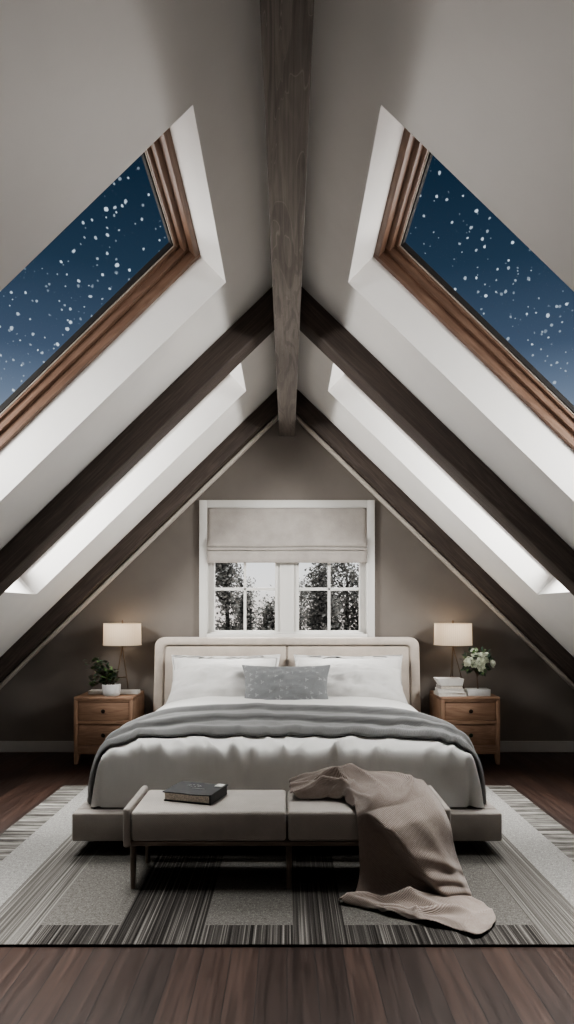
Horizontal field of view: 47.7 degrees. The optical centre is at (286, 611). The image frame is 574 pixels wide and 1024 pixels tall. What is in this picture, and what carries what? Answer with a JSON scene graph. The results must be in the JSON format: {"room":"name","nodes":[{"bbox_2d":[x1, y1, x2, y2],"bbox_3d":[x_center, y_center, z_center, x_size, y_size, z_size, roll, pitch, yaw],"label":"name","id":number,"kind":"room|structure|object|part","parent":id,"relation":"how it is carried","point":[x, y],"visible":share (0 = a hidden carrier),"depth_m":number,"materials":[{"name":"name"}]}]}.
{"room":"bedroom","nodes":[
{"label":"bedroom","id":0,"kind":"room"},
{"bbox_2d":[0,0,573,656],"bbox_3d":[0.000,-0.554,1.900,5.802,2.825,6.600,0,0,0],"label":"ceiling","id":1,"kind":"structure","parent":0,"point":[486,87],"depth_m":2.24,"materials":[{"name":"paint"}]},
{"bbox_2d":[0,128,200,450],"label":"frame","id":2,"kind":"structure","parent":1,"relation":"attached to","point":[152,280],"depth_m":2.91,"materials":[{"name":"brown wood"}]},
{"bbox_2d":[0,287,273,595],"bbox_3d":[-1.342,-0.388,3.465,2.556,2.651,0.150,0,0,0],"label":"rafter","id":3,"kind":"object","parent":1,"relation":"attached to","point":[256,324],"visible":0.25,"depth_m":3.39,"materials":[{"name":"brown wood"}]},
{"bbox_2d":[0,389,277,682],"bbox_3d":[-1.342,-0.394,5.013,2.556,2.639,0.125,0,0,0],"label":"rafter","id":4,"kind":"object","parent":1,"relation":"attached to","point":[268,409],"visible":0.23,"depth_m":4.95,"materials":[{"name":"brown wood"}]},
{"bbox_2d":[260,0,313,435],"bbox_3d":[0.000,-1.605,1.900,0.124,0.450,6.400,0,0,0],"label":"ridge beam","id":5,"kind":"structure","parent":1,"relation":"attached to","point":[286,25],"depth_m":1.98,"materials":[{"name":"brown wood"}]},
{"bbox_2d":[296,389,573,682],"bbox_3d":[1.342,-0.394,5.013,2.556,2.639,0.125,0,0,0],"label":"rafter","id":6,"kind":"object","parent":1,"relation":"attached to","point":[305,409],"visible":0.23,"depth_m":4.95,"materials":[{"name":"brown wood"}]},
{"bbox_2d":[300,287,573,595],"bbox_3d":[1.342,-0.388,3.465,2.556,2.651,0.150,0,0,0],"label":"rafter","id":7,"kind":"object","parent":1,"relation":"attached to","point":[317,324],"visible":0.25,"depth_m":3.39,"materials":[{"name":"brown wood"}]},
{"bbox_2d":[373,128,573,450],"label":"frame","id":8,"kind":"structure","parent":1,"relation":"attached to","point":[421,280],"depth_m":2.91,"materials":[{"name":"brown wood"}]},
{"bbox_2d":[0,752,573,1023],"bbox_3d":[0.000,1.150,1.900,5.800,0.100,6.800,0,0,0],"label":"floor","id":9,"kind":"structure","parent":0,"point":[39,985],"depth_m":1.96,"materials":[{"name":"brown wood"}]},
{"bbox_2d":[74,690,143,764],"bbox_3d":[-1.325,0.856,4.864,0.426,0.489,0.401,0,0,0],"label":"nightstand","id":10,"kind":"object","parent":9,"relation":"on","point":[96,716],"visible":0.77,"depth_m":4.69,"materials":[{"name":"brown wood"}]},
{"bbox_3d":[-1.518,1.062,4.701,0.040,0.076,0.040,0,0,0],"label":"leg","id":11,"kind":"part","parent":10,"relation":"part of","materials":[{"name":"brown wood"}]},
{"bbox_2d":[82,658,120,696],"bbox_3d":[-1.343,0.469,4.731,0.280,0.285,0.166,0,0,0],"label":"potted plant","id":12,"kind":"object","parent":10,"relation":"on","point":[110,688],"visible":1,"depth_m":4.71,"materials":[{"name":"green plant"}]},
{"bbox_3d":[-1.283,0.568,4.742,0.134,0.086,0.134,0,0,0],"label":"pot","id":13,"kind":"part","parent":12,"relation":"part of","materials":[{"name":"white ceramic"}]},
{"bbox_3d":[-1.325,0.889,4.853,0.366,0.152,0.324,0,0,0],"label":"drawer","id":14,"kind":"part","parent":10,"relation":"part of","materials":[{"name":"brown wood"}]},
{"bbox_3d":[-1.325,0.716,4.853,0.366,0.130,0.324,0,0,0],"label":"drawer","id":15,"kind":"part","parent":10,"relation":"part of","materials":[{"name":"brown wood"}]},
{"bbox_2d":[88,689,139,693],"bbox_3d":[-1.290,0.598,4.854,0.370,0.027,0.085,0,0,0],"label":"tray","id":16,"kind":"object","parent":10,"relation":"on","point":[93,691],"visible":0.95,"depth_m":4.81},
{"bbox_2d":[103,620,141,688],"bbox_3d":[-1.252,0.336,4.935,0.289,0.551,0.289,0,0,0],"label":"table lamp","id":17,"kind":"object","parent":10,"relation":"on","point":[122,634],"visible":0.99,"depth_m":4.82,"materials":[{"name":"fabric"}]},
{"bbox_3d":[-1.277,0.438,4.920,0.067,0.346,0.009,0,0,-31],"label":"leg","id":18,"kind":"part","parent":17,"relation":"part of","materials":[{"name":"brown wood"}]},
{"bbox_3d":[-1.252,0.168,4.935,0.284,0.162,0.284,0,0,0],"label":"lamp shade","id":19,"kind":"part","parent":17,"relation":"part of","materials":[{"name":"fabric"}]},
{"bbox_3d":[-1.224,0.438,4.920,0.064,0.346,0.039,0,0,0],"label":"leg","id":20,"kind":"part","parent":17,"relation":"part of","materials":[{"name":"brown wood"}]},
{"bbox_2d":[0,785,573,946],"bbox_3d":[0.000,1.095,3.105,2.810,0.010,1.950,0,0,0],"label":"rug","id":21,"kind":"object","parent":9,"relation":"on","point":[56,890],"visible":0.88,"depth_m":2.51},
{"bbox_2d":[72,637,501,840],"bbox_3d":[0.000,0.642,3.982,2.070,0.894,2.165,0,0,0],"label":"bed","id":22,"kind":"object","parent":21,"relation":"on","point":[469,823],"visible":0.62,"depth_m":4.96,"materials":[{"name":"fabric"}]},
{"bbox_3d":[-0.928,0.964,3.967,0.070,0.127,1.995,0,0,0],"label":"rail","id":23,"kind":"part","parent":22,"relation":"part of","materials":[{"name":"fabric"}]},
{"bbox_3d":[-0.475,0.640,5.021,0.945,0.760,0.081,0,0,0],"label":"headboard panel","id":24,"kind":"part","parent":22,"relation":"part of","materials":[{"name":"fabric"}]},
{"bbox_3d":[0.000,0.637,5.013,2.070,0.885,0.105,0,0,0],"label":"headboard frame","id":25,"kind":"part","parent":22,"relation":"part of","materials":[{"name":"fabric"}]},
{"bbox_3d":[0.000,0.964,2.935,1.926,0.127,0.070,0,0,0],"label":"foot rail","id":26,"kind":"part","parent":22,"relation":"part of","materials":[{"name":"fabric"}]},
{"bbox_2d":[91,696,483,807],"bbox_3d":[0.000,0.733,3.952,1.810,0.327,1.956,0,0,0],"label":"duvet","id":27,"kind":"object","parent":22,"relation":"on","point":[240,761],"visible":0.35,"depth_m":3.01,"materials":[{"name":"fabric"}]},
{"bbox_2d":[166,664,257,703],"bbox_3d":[-0.445,0.526,4.590,0.814,0.316,0.312,0,0,-2],"label":"pillow","id":28,"kind":"object","parent":27,"relation":"on","point":[193,681],"visible":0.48,"depth_m":4.49,"materials":[{"name":"fabric"}]},
{"bbox_2d":[171,654,279,688],"bbox_3d":[-0.458,0.495,4.818,0.830,0.349,0.251,0,0,-2],"label":"pillow","id":29,"kind":"object","parent":27,"relation":"on","point":[178,661],"visible":0.32,"depth_m":4.86,"materials":[{"name":"fabric"}]},
{"bbox_2d":[242,665,329,699],"bbox_3d":[-0.007,0.520,4.379,0.620,0.310,0.268,0,0,-1],"label":"cushion","id":30,"kind":"object","parent":27,"relation":"on","point":[261,682],"visible":0.69,"depth_m":4.33,"materials":[{"name":"grey fabric"}]},
{"bbox_2d":[87,703,485,803],"bbox_3d":[0.000,0.703,3.434,1.902,0.386,0.824,0,0,0],"label":"blanket","id":31,"kind":"object","parent":27,"relation":"on","point":[247,719],"visible":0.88,"depth_m":3.29,"materials":[{"name":"fabric"}]},
{"bbox_2d":[294,654,402,688],"bbox_3d":[0.458,0.495,4.819,0.836,0.349,0.244,0,0,4],"label":"pillow","id":32,"kind":"object","parent":27,"relation":"on","point":[393,661],"visible":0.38,"depth_m":4.86,"materials":[{"name":"fabric"}]},
{"bbox_2d":[318,663,407,703],"bbox_3d":[0.447,0.523,4.584,0.816,0.312,0.303,0,0,4],"label":"pillow","id":33,"kind":"object","parent":27,"relation":"on","point":[376,681],"visible":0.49,"depth_m":4.49,"materials":[{"name":"fabric"}]},
{"bbox_3d":[0.475,0.640,5.021,0.945,0.760,0.081,0,0,0],"label":"headboard panel","id":34,"kind":"part","parent":22,"relation":"part of","materials":[{"name":"fabric"}]},
{"bbox_3d":[0.928,0.964,3.967,0.070,0.127,1.995,0,0,0],"label":"rail","id":35,"kind":"part","parent":22,"relation":"part of","materials":[{"name":"fabric"}]},
{"bbox_2d":[123,785,450,888],"bbox_3d":[0.000,0.928,2.701,1.282,0.324,0.347,0,0,0],"label":"bench","id":36,"kind":"object","parent":21,"relation":"on","point":[240,817],"visible":0.72,"depth_m":2.54,"materials":[{"name":"fabric"}]},
{"bbox_3d":[-0.607,1.004,2.562,0.027,0.172,0.026,0,0,0],"label":"leg","id":37,"kind":"part","parent":36,"relation":"part of","materials":[{"name":"brown wood"}]},
{"bbox_3d":[-0.627,0.843,2.701,0.027,0.154,0.347,0,0,0],"label":"panel","id":38,"kind":"part","parent":36,"relation":"part of","materials":[{"name":"fabric"}]},
{"bbox_3d":[-0.607,1.004,2.825,0.027,0.172,0.026,0,0,0],"label":"leg","id":39,"kind":"part","parent":36,"relation":"part of","materials":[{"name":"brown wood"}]},
{"bbox_2d":[163,781,227,804],"bbox_3d":[-0.383,0.758,2.734,0.220,0.045,0.176,0,0,18],"label":"book","id":40,"kind":"object","parent":36,"relation":"on","point":[183,791],"visible":1,"depth_m":2.68,"materials":[{"name":"paper"}]},
{"bbox_2d":[131,790,285,840],"bbox_3d":[-0.308,0.841,2.703,0.608,0.118,0.325,0,0,0],"label":"seat cushion","id":41,"kind":"object","parent":36,"relation":"on","point":[240,815],"depth_m":2.54,"materials":[{"name":"fabric"}]},
{"bbox_3d":[0.000,0.909,2.702,1.228,0.019,0.316,0,0,0],"label":"seat frame","id":42,"kind":"part","parent":36,"relation":"part of","materials":[{"name":"grey fabric"}]},
{"bbox_3d":[0.008,1.004,2.562,0.027,0.172,0.026,0,0,0],"label":"leg","id":43,"kind":"part","parent":36,"relation":"part of","materials":[{"name":"brown wood"}]},
{"bbox_2d":[288,790,357,840],"bbox_3d":[0.308,0.841,2.703,0.608,0.118,0.325,0,0,0],"label":"seat cushion","id":44,"kind":"object","parent":36,"relation":"on","point":[327,818],"depth_m":2.54,"materials":[{"name":"fabric"}]},
{"bbox_2d":[289,763,495,934],"bbox_3d":[0.412,0.870,2.553,0.515,0.430,0.900,0,0,-32],"label":"knitted throw","id":45,"kind":"object","parent":36,"relation":"on","point":[409,865],"visible":1,"depth_m":2.47,"materials":[{"name":"beige fabric"}]},
{"bbox_3d":[0.627,0.843,2.701,0.027,0.154,0.347,0,0,0],"label":"panel","id":46,"kind":"part","parent":36,"relation":"part of","materials":[{"name":"fabric"}]},
{"bbox_2d":[430,690,499,764],"bbox_3d":[1.325,0.856,4.864,0.426,0.489,0.401,0,0,0],"label":"nightstand","id":47,"kind":"object","parent":9,"relation":"on","point":[478,717],"visible":0.74,"depth_m":4.69,"materials":[{"name":"brown wood"}]},
{"bbox_2d":[434,690,466,695],"bbox_3d":[1.200,0.598,4.775,0.205,0.026,0.150,0,0,-3],"label":"book","id":48,"kind":"object","parent":47,"relation":"on","point":[435,692],"visible":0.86,"depth_m":4.71,"materials":[{"name":"paper"}]},
{"bbox_2d":[435,687,464,692],"bbox_3d":[1.197,0.573,4.772,0.192,0.025,0.145,0,0,3],"label":"book","id":49,"kind":"object","parent":48,"relation":"on","point":[438,690],"visible":0.87,"depth_m":4.70,"materials":[{"name":"paper"}]},
{"bbox_2d":[436,684,462,688],"bbox_3d":[1.195,0.548,4.775,0.165,0.024,0.130,0,0,-2],"label":"book","id":50,"kind":"object","parent":49,"relation":"on","point":[437,685],"visible":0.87,"depth_m":4.71,"materials":[{"name":"paper"}]},
{"bbox_2d":[433,677,463,685],"bbox_3d":[1.187,0.511,4.775,0.195,0.050,0.135,0,0,0],"label":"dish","id":51,"kind":"object","parent":50,"relation":"on","point":[443,681],"visible":1,"depth_m":4.72,"materials":[{"name":"white ceramic"}]},
{"bbox_2d":[434,620,471,688],"bbox_3d":[1.262,0.336,4.935,0.289,0.551,0.289,0,0,0],"label":"table lamp","id":52,"kind":"object","parent":47,"relation":"on","point":[452,634],"visible":0.95,"depth_m":4.82,"materials":[{"name":"fabric"}]},
{"bbox_3d":[1.247,0.438,4.925,0.039,0.346,0.029,0,0,0],"label":"leg","id":53,"kind":"part","parent":52,"relation":"part of","materials":[{"name":"gold metal"}]},
{"bbox_3d":[1.262,0.168,4.935,0.284,0.162,0.284,0,0,0],"label":"lamp shade","id":54,"kind":"part","parent":52,"relation":"part of","materials":[{"name":"fabric"}]},
{"bbox_3d":[1.304,0.438,4.925,0.096,0.347,0.009,0,0,13],"label":"leg","id":55,"kind":"part","parent":52,"relation":"part of","materials":[{"name":"brown wood"}]},
{"bbox_3d":[1.325,0.716,4.853,0.366,0.130,0.324,0,0,0],"label":"drawer","id":56,"kind":"part","parent":47,"relation":"part of","materials":[{"name":"brown wood"}]},
{"bbox_3d":[1.325,0.889,4.853,0.366,0.152,0.324,0,0,0],"label":"drawer","id":57,"kind":"part","parent":47,"relation":"part of","materials":[{"name":"brown wood"}]},
{"bbox_2d":[460,646,495,695],"bbox_3d":[1.399,0.429,4.755,0.262,0.364,0.241,0,0,0],"label":"flower arrangement","id":58,"kind":"object","parent":47,"relation":"on","point":[478,665],"visible":1,"depth_m":4.71,"materials":[{"name":"white plant"}]},
{"bbox_3d":[1.399,0.478,4.755,0.094,0.177,0.098,0,0,0],"label":"stem","id":59,"kind":"part","parent":58,"relation":"part of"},
{"bbox_3d":[1.518,1.062,4.701,0.040,0.076,0.040,0,0,0],"label":"leg","id":60,"kind":"part","parent":47,"relation":"part of","materials":[{"name":"brown wood"}]},
{"bbox_2d":[0,421,573,740],"bbox_3d":[0.000,-0.375,5.180,5.500,3.050,0.160,0,0,0],"label":"wall","id":61,"kind":"structure","parent":0,"point":[158,590],"depth_m":5.10,"materials":[{"name":"beige paint"}]},
{"bbox_2d":[0,414,277,688],"bbox_3d":[-1.342,-0.289,5.065,2.556,2.509,0.070,0,0,0],"label":"trim","id":62,"kind":"structure","parent":61,"relation":"attached to","point":[274,420],"depth_m":5.03,"materials":[{"name":"white wood"}]},
{"bbox_2d":[199,500,374,636],"bbox_3d":[0.000,-0.330,5.155,1.372,1.090,0.190,0,0,0],"label":"window","id":63,"kind":"structure","parent":61,"relation":"in","point":[286,589],"depth_m":5.07,"materials":[{"name":"white paint"}]},
{"bbox_3d":[-0.339,-0.333,5.157,0.572,0.981,0.045,0,0,0],"label":"sash","id":64,"kind":"part","parent":63,"relation":"part of","materials":[{"name":"white paint"}]},
{"bbox_2d":[207,508,366,562],"bbox_3d":[0.000,-0.599,5.061,1.244,0.430,0.048,0,0,0],"label":"blind","id":65,"kind":"object","parent":63,"relation":"attached to","point":[234,535],"visible":1,"depth_m":5.07,"materials":[{"name":"fabric"}]},
{"bbox_3d":[0.339,-0.333,5.157,0.572,0.981,0.045,0,0,0],"label":"sash","id":66,"kind":"part","parent":63,"relation":"part of","materials":[{"name":"white paint"}]},
{"bbox_2d":[0,741,573,751],"bbox_3d":[0.000,1.056,5.091,5.240,0.088,0.018,0,0,0],"label":"baseboard","id":67,"kind":"structure","parent":61,"relation":"attached to","point":[5,746],"depth_m":5.08,"materials":[{"name":"paint"}]},
{"bbox_2d":[296,414,573,688],"bbox_3d":[1.342,-0.289,5.065,2.556,2.509,0.070,0,0,0],"label":"trim","id":68,"kind":"structure","parent":61,"relation":"attached to","point":[299,420],"depth_m":5.03,"materials":[{"name":"white wood"}]},
{"label":"outside","id":69,"kind":"structure","parent":0,"visible":0},
{"bbox_3d":[0.000,4.000,39.050,80.000,0.200,61.900,0,0,0],"label":"ground","id":70,"kind":"structure","parent":69,"visible":0},
{"bbox_2d":[215,563,243,629],"bbox_3d":[-1.272,1.281,13.043,1.044,5.242,1.044,0,0,-24],"label":"tree","id":71,"kind":"object","parent":70,"relation":"on","point":[226,571],"visible":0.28,"depth_m":12.91,"materials":[{"name":"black plant"}]},
{"bbox_2d":[229,569,260,629],"bbox_3d":[-1.062,1.385,15.999,1.057,5.036,1.084,0,0,32],"label":"tree","id":72,"kind":"object","parent":70,"relation":"on","point":[249,624],"visible":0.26,"depth_m":15.90,"materials":[{"name":"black plant"}]},
{"bbox_2d":[246,585,274,629],"bbox_3d":[-0.352,1.769,12.958,0.940,4.266,1.166,0,0,0],"label":"tree","id":73,"kind":"object","parent":70,"relation":"on","point":[268,620],"visible":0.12,"depth_m":12.93,"materials":[{"name":"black plant"}]},
{"bbox_2d":[299,578,311,629],"bbox_3d":[0.406,1.496,16.481,0.860,4.812,0.970,0,0,-33],"label":"tree","id":74,"kind":"object","parent":70,"relation":"on","point":[301,582],"visible":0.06,"depth_m":16.46,"materials":[{"name":"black plant"}]},
{"bbox_2d":[299,563,346,629],"bbox_3d":[0.701,1.276,13.028,1.057,5.250,0.954,0,0,-41],"label":"tree","id":75,"kind":"object","parent":70,"relation":"on","point":[317,617],"visible":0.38,"depth_m":12.93,"materials":[{"name":"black plant"}]},
{"bbox_2d":[311,563,358,629],"bbox_3d":[1.314,1.156,13.980,1.657,5.506,1.210,0,0,0],"label":"tree","id":76,"kind":"object","parent":70,"relation":"on","point":[353,596],"visible":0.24,"depth_m":13.94,"materials":[{"name":"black plant"}]}
]}

